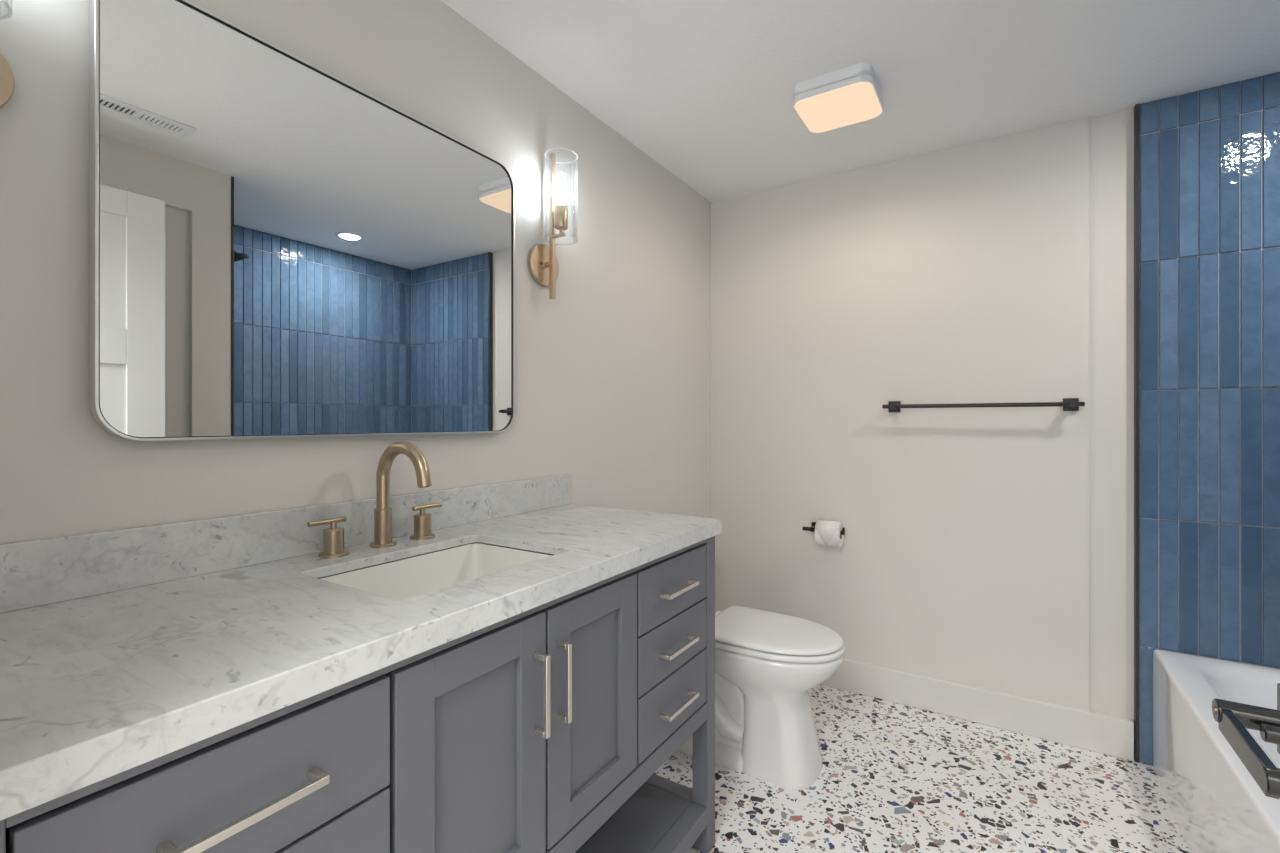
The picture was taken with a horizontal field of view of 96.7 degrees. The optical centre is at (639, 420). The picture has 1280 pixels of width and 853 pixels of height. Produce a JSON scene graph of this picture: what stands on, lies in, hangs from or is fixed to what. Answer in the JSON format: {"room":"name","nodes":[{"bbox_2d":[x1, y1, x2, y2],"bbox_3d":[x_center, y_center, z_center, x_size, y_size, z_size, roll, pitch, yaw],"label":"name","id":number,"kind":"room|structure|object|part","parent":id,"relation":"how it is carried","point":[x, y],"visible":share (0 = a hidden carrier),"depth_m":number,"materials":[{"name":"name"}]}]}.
{"room":"bathroom","nodes":[
{"label":"bathroom","id":0,"kind":"room"},
{"bbox_2d":[0,0,710,543],"bbox_3d":[-0.810,0.042,1.081,0.100,2.237,4.350,0,0,33],"label":"wall","id":1,"kind":"structure","parent":0,"point":[613,371],"depth_m":1.41,"materials":[{"name":"paint"}]},
{"bbox_2d":[0,0,14,108],"bbox_3d":[-0.893,-0.600,0.739,0.128,0.447,0.128,0,0,33],"label":"wall sconce","id":2,"kind":"object","parent":1,"relation":"attached to","point":[7,83],"visible":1,"depth_m":0.81,"materials":[{"name":"gold metal"}]},
{"bbox_3d":[-0.881,-0.679,0.731,0.100,0.258,0.100,0,0,33],"label":"lamp shade","id":3,"kind":"part","parent":2,"relation":"part of","materials":[{"name":"clear glass"}]},
{"bbox_3d":[-0.940,-0.485,0.769,0.016,0.128,0.128,0,0,33],"label":"plate","id":4,"kind":"part","parent":2,"relation":"part of","materials":[{"name":"gold metal"}]},
{"bbox_2d":[0,474,570,612],"bbox_3d":[-0.613,0.224,1.276,0.020,0.096,1.405,0,0,33],"label":"backsplash","id":5,"kind":"structure","parent":1,"relation":"attached to","point":[37,572],"depth_m":1.02,"materials":[{"name":"stone"}]},
{"bbox_2d":[89,0,514,440],"bbox_3d":[-0.614,-0.346,1.266,0.028,0.758,0.898,0,0,33],"label":"mirror","id":6,"kind":"object","parent":1,"relation":"attached to","point":[278,248],"visible":1,"depth_m":1.10,"materials":[{"name":"mirror"}]},
{"bbox_2d":[528,148,577,299],"bbox_3d":[-0.252,-0.600,1.742,0.128,0.447,0.128,0,0,33],"label":"wall sconce","id":7,"kind":"object","parent":1,"relation":"attached to","point":[543,265],"visible":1,"depth_m":1.75,"materials":[{"name":"gold metal"}]},
{"bbox_3d":[-0.299,-0.485,1.773,0.016,0.128,0.128,0,0,33],"label":"plate","id":8,"kind":"part","parent":7,"relation":"part of","materials":[{"name":"gold metal"}]},
{"bbox_3d":[-0.246,-0.567,1.738,0.044,0.008,0.012,0,0,33],"label":"cup arm","id":9,"kind":"part","parent":7,"relation":"part of","materials":[{"name":"gold metal"}]},
{"bbox_2d":[555,204,567,232],"bbox_3d":[-0.240,-0.612,1.735,0.039,0.083,0.039,0,0,33],"label":"socket","id":10,"kind":"object","parent":7,"relation":"attached to","point":[561,210],"depth_m":1.72,"materials":[{"name":"gold metal"}]},
{"bbox_3d":[-0.240,-0.679,1.735,0.100,0.258,0.100,0,0,33],"label":"lamp shade","id":11,"kind":"part","parent":7,"relation":"part of","materials":[{"name":"clear glass"}]},
{"bbox_3d":[-0.240,-0.704,1.735,0.032,0.105,0.032,0,0,33],"label":"bulb","id":12,"kind":"part","parent":7,"relation":"part of","materials":[{"name":"white glass"}]},
{"bbox_2d":[441,0,1279,201],"bbox_3d":[0.237,-1.127,0.412,2.586,0.100,4.350,0,0,33],"label":"ceiling","id":13,"kind":"structure","parent":0,"point":[704,89],"depth_m":1.70,"materials":[{"name":"white paint"}]},
{"bbox_2d":[793,63,883,132],"bbox_3d":[0.650,-1.046,1.862,0.248,0.062,0.246,0,0,33],"label":"ceiling light","id":14,"kind":"object","parent":13,"relation":"attached to","point":[850,95],"visible":1,"depth_m":1.81,"materials":[{"name":"white plastic"}]},
{"bbox_2d":[653,684,1189,852],"bbox_3d":[0.237,1.210,0.412,2.586,0.100,4.350,0,0,33],"label":"floor","id":15,"kind":"structure","parent":0,"point":[893,777],"depth_m":1.76,"materials":[{"name":"stone"}]},
{"bbox_2d":[0,536,714,852],"bbox_3d":[-0.375,0.736,1.122,0.565,0.848,1.363,0,0,33],"label":"vanity cabinet","id":16,"kind":"object","parent":15,"relation":"on","point":[547,727],"visible":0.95,"depth_m":0.88,"materials":[{"name":"paint"}]},
{"bbox_3d":[-0.534,0.736,0.443,0.046,0.848,0.047,0,0,33],"label":"leg","id":17,"kind":"part","parent":16,"relation":"part of","materials":[{"name":"paint"}]},
{"bbox_3d":[-0.185,0.547,1.001,0.010,0.467,1.273,0,0,33],"label":"panel","id":18,"kind":"part","parent":16,"relation":"part of","materials":[{"name":"grey wood"}]},
{"bbox_3d":[-0.420,0.400,0.600,0.021,0.139,0.331,0,0,33],"label":"drawer","id":19,"kind":"part","parent":16,"relation":"part of","materials":[{"name":"paint"}]},
{"bbox_3d":[-0.401,0.403,0.586,0.031,0.010,0.146,0,0,33],"label":"handle","id":20,"kind":"part","parent":16,"relation":"part of","materials":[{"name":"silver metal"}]},
{"bbox_3d":[-0.420,0.538,0.600,0.021,0.128,0.331,0,0,33],"label":"drawer","id":21,"kind":"part","parent":16,"relation":"part of","materials":[{"name":"paint"}]},
{"bbox_2d":[0,504,721,820],"bbox_3d":[-0.386,0.291,1.131,0.557,0.039,1.405,0,0,33],"label":"countertop","id":22,"kind":"structure","parent":16,"relation":"on","point":[96,688],"depth_m":0.72,"materials":[{"name":"stone"}]},
{"bbox_2d":[307,516,348,558],"bbox_3d":[-0.626,0.234,1.142,0.055,0.075,0.078,0,0,33],"label":"tap","id":23,"kind":"object","parent":22,"relation":"on","point":[333,537],"visible":1,"depth_m":1.14,"materials":[{"name":"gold metal"}]},
{"bbox_3d":[-0.627,0.202,1.141,0.010,0.010,0.075,0,0,33],"label":"lever","id":24,"kind":"part","parent":23,"relation":"part of","materials":[{"name":"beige metal"}]},
{"bbox_3d":[-0.620,0.212,1.152,0.012,0.016,0.012,0,0,33],"label":"stem","id":25,"kind":"part","parent":23,"relation":"part of","materials":[{"name":"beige metal"}]},
{"bbox_2d":[369,441,431,547],"bbox_3d":[-0.508,0.157,1.211,0.184,0.230,0.055,0,0,33],"label":"faucet","id":26,"kind":"object","parent":22,"relation":"on","point":[382,512],"visible":1,"depth_m":1.23,"materials":[{"name":"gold metal"}]},
{"bbox_3d":[-0.502,0.120,1.207,0.170,0.155,0.027,0,0,33],"label":"spout","id":27,"kind":"part","parent":26,"relation":"part of","materials":[{"name":"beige metal"}]},
{"bbox_2d":[410,503,441,539],"bbox_3d":[-0.501,0.234,1.338,0.055,0.075,0.080,0,0,33],"label":"tap","id":28,"kind":"object","parent":22,"relation":"on","point":[422,521],"visible":1,"depth_m":1.31,"materials":[{"name":"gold metal"}]},
{"bbox_3d":[-0.500,0.202,1.339,0.010,0.010,0.077,0,0,33],"label":"lever","id":29,"kind":"part","parent":28,"relation":"part of","materials":[{"name":"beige metal"}]},
{"bbox_2d":[319,543,551,599],"bbox_3d":[-0.378,0.367,1.112,0.312,0.149,0.422,0,0,33],"label":"sink","id":30,"kind":"object","parent":22,"relation":"in","point":[410,577],"visible":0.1,"depth_m":1.26,"materials":[{"name":"ceramic"}]},
{"bbox_3d":[-0.249,0.538,0.868,0.021,0.417,0.288,0,0,33],"label":"cabinet door","id":31,"kind":"part","parent":16,"relation":"part of","materials":[{"name":"paint"}]},
{"bbox_3d":[-0.165,0.460,0.955,0.031,0.137,0.010,0,0,33],"label":"handle","id":32,"kind":"part","parent":16,"relation":"part of","materials":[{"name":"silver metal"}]},
{"bbox_3d":[-0.135,0.460,1.002,0.031,0.137,0.010,0,0,33],"label":"handle","id":33,"kind":"part","parent":16,"relation":"part of","materials":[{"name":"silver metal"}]},
{"bbox_3d":[-0.091,0.538,1.115,0.021,0.417,0.284,0,0,33],"label":"cabinet door","id":34,"kind":"part","parent":16,"relation":"part of","materials":[{"name":"paint"}]},
{"bbox_3d":[-0.170,0.775,0.991,0.022,0.044,1.269,0,0,33],"label":"rail","id":35,"kind":"part","parent":16,"relation":"part of","materials":[{"name":"paint"}]},
{"bbox_2d":[575,783,690,852],"bbox_3d":[-0.387,1.044,1.130,0.442,0.022,1.267,0,0,33],"label":"shelf","id":36,"kind":"object","parent":16,"relation":"attached to","point":[651,815],"depth_m":1.46,"materials":[{"name":"paint"}]},
{"bbox_3d":[-0.033,1.056,1.684,0.445,0.048,0.046,0,0,33],"label":"shelf rail","id":37,"kind":"part","parent":16,"relation":"part of","materials":[{"name":"paint"}]},
{"bbox_3d":[0.079,0.400,1.382,0.021,0.139,0.333,0,0,33],"label":"drawer","id":38,"kind":"part","parent":16,"relation":"part of","materials":[{"name":"paint"}]},
{"bbox_3d":[0.079,0.677,1.382,0.021,0.140,0.333,0,0,33],"label":"drawer","id":39,"kind":"part","parent":16,"relation":"part of","materials":[{"name":"paint"}]},
{"bbox_3d":[0.079,0.538,1.382,0.021,0.128,0.333,0,0,33],"label":"drawer","id":40,"kind":"part","parent":16,"relation":"part of","materials":[{"name":"paint"}]},
{"bbox_3d":[-0.180,1.056,0.998,0.046,0.048,1.269,0,0,33],"label":"shelf rail","id":41,"kind":"part","parent":16,"relation":"part of","materials":[{"name":"paint"}]},
{"bbox_3d":[0.096,0.680,1.363,0.031,0.010,0.146,0,0,33],"label":"handle","id":42,"kind":"part","parent":16,"relation":"part of","materials":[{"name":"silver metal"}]},
{"bbox_3d":[0.096,0.541,1.363,0.031,0.010,0.146,0,0,33],"label":"handle","id":43,"kind":"part","parent":16,"relation":"part of","materials":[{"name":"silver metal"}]},
{"bbox_3d":[0.096,0.403,1.363,0.031,0.010,0.146,0,0,33],"label":"handle","id":44,"kind":"part","parent":16,"relation":"part of","materials":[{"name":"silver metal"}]},
{"bbox_3d":[0.174,0.736,1.552,0.046,0.848,0.047,0,0,33],"label":"leg","id":45,"kind":"part","parent":16,"relation":"part of","materials":[{"name":"paint"}]},
{"bbox_2d":[677,605,844,789],"bbox_3d":[0.330,0.799,2.026,0.765,0.722,0.410,0,0,33],"label":"toilet","id":46,"kind":"object","parent":15,"relation":"on","point":[767,663],"visible":0.63,"depth_m":1.84,"materials":[{"name":"ceramic"}]},
{"bbox_3d":[0.456,0.717,1.946,0.459,0.018,0.346,0,0,33],"label":"lid","id":47,"kind":"part","parent":46,"relation":"part of","materials":[{"name":"plastic"}]},
{"bbox_3d":[0.457,0.739,1.944,0.463,0.018,0.351,0,0,33],"label":"seat","id":48,"kind":"part","parent":46,"relation":"part of","materials":[{"name":"plastic"}]},
{"bbox_2d":[1153,649,1279,852],"bbox_3d":[1.664,0.961,1.125,0.748,0.399,1.388,0,0,33],"label":"bathtub","id":49,"kind":"object","parent":15,"relation":"on","point":[1216,805],"visible":0.9,"depth_m":1.56,"materials":[{"name":"ceramic"}]},
{"bbox_2d":[1212,683,1279,798],"bbox_3d":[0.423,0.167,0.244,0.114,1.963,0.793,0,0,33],"label":"bathtub caddy","id":50,"kind":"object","parent":49,"relation":"on","point":[1233,718],"depth_m":0.50,"materials":[{"name":"metal"}]},
{"bbox_3d":[0.595,0.281,0.507,0.020,0.066,0.066,0,0,33],"label":"handle","id":51,"kind":"part","parent":50,"relation":"part of","materials":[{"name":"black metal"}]},
{"bbox_2d":[711,76,1279,721],"bbox_3d":[1.422,0.042,2.174,2.486,2.237,0.105,0,0,33],"label":"wall","id":52,"kind":"structure","parent":0,"point":[989,548],"depth_m":2.24,"materials":[{"name":"paint"}]},
{"bbox_2d":[802,522,844,534],"bbox_3d":[0.803,0.470,2.466,0.176,0.040,0.078,0,0,33],"label":"toilet paper holder","id":53,"kind":"object","parent":52,"relation":"attached to","point":[812,528],"visible":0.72,"depth_m":2.46,"materials":[{"name":"black metal"}]},
{"bbox_2d":[815,520,843,546],"bbox_3d":[0.807,0.480,2.425,0.097,0.106,0.109,0,0,33],"label":"toilet paper roll","id":54,"kind":"object","parent":53,"relation":"hanging from","point":[827,533],"visible":0.98,"depth_m":2.39,"materials":[{"name":"paper"}]},
{"bbox_2d":[821,659,1133,760],"bbox_3d":[1.020,1.094,2.376,1.590,0.132,0.029,0,0,33],"label":"baseboard","id":55,"kind":"structure","parent":52,"relation":"attached to","point":[1103,733],"depth_m":2.15,"materials":[{"name":"paint"}]},
{"bbox_2d":[882,398,1084,411],"bbox_3d":[1.278,-0.059,2.167,0.652,0.045,0.070,0,0,33],"label":"towel bar","id":56,"kind":"object","parent":52,"relation":"attached to","point":[1069,404],"visible":1,"depth_m":2.11,"materials":[{"name":"black metal"}]},
{"bbox_3d":[1.031,-0.059,2.319,0.022,0.022,0.060,0,0,33],"label":"post","id":57,"kind":"part","parent":56,"relation":"part of","materials":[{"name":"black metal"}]},
{"bbox_3d":[1.522,-0.059,2.005,0.022,0.022,0.060,0,0,33],"label":"post","id":58,"kind":"part","parent":56,"relation":"part of","materials":[{"name":"black metal"}]},
{"bbox_2d":[1134,104,1139,762],"bbox_3d":[1.697,0.042,1.944,0.011,2.237,0.028,0,0,33],"label":"trim","id":59,"kind":"structure","parent":52,"relation":"attached to","point":[1137,106],"depth_m":1.93,"materials":[{"name":"metal"}]},
{"bbox_2d":[1140,72,1279,764],"bbox_3d":[2.027,0.041,1.722,0.777,2.234,0.008,0,0,33],"label":"tiled wall","id":60,"kind":"structure","parent":52,"relation":"attached to","point":[1251,89],"depth_m":1.84,"materials":[{"name":"blue tile"}]}
]}

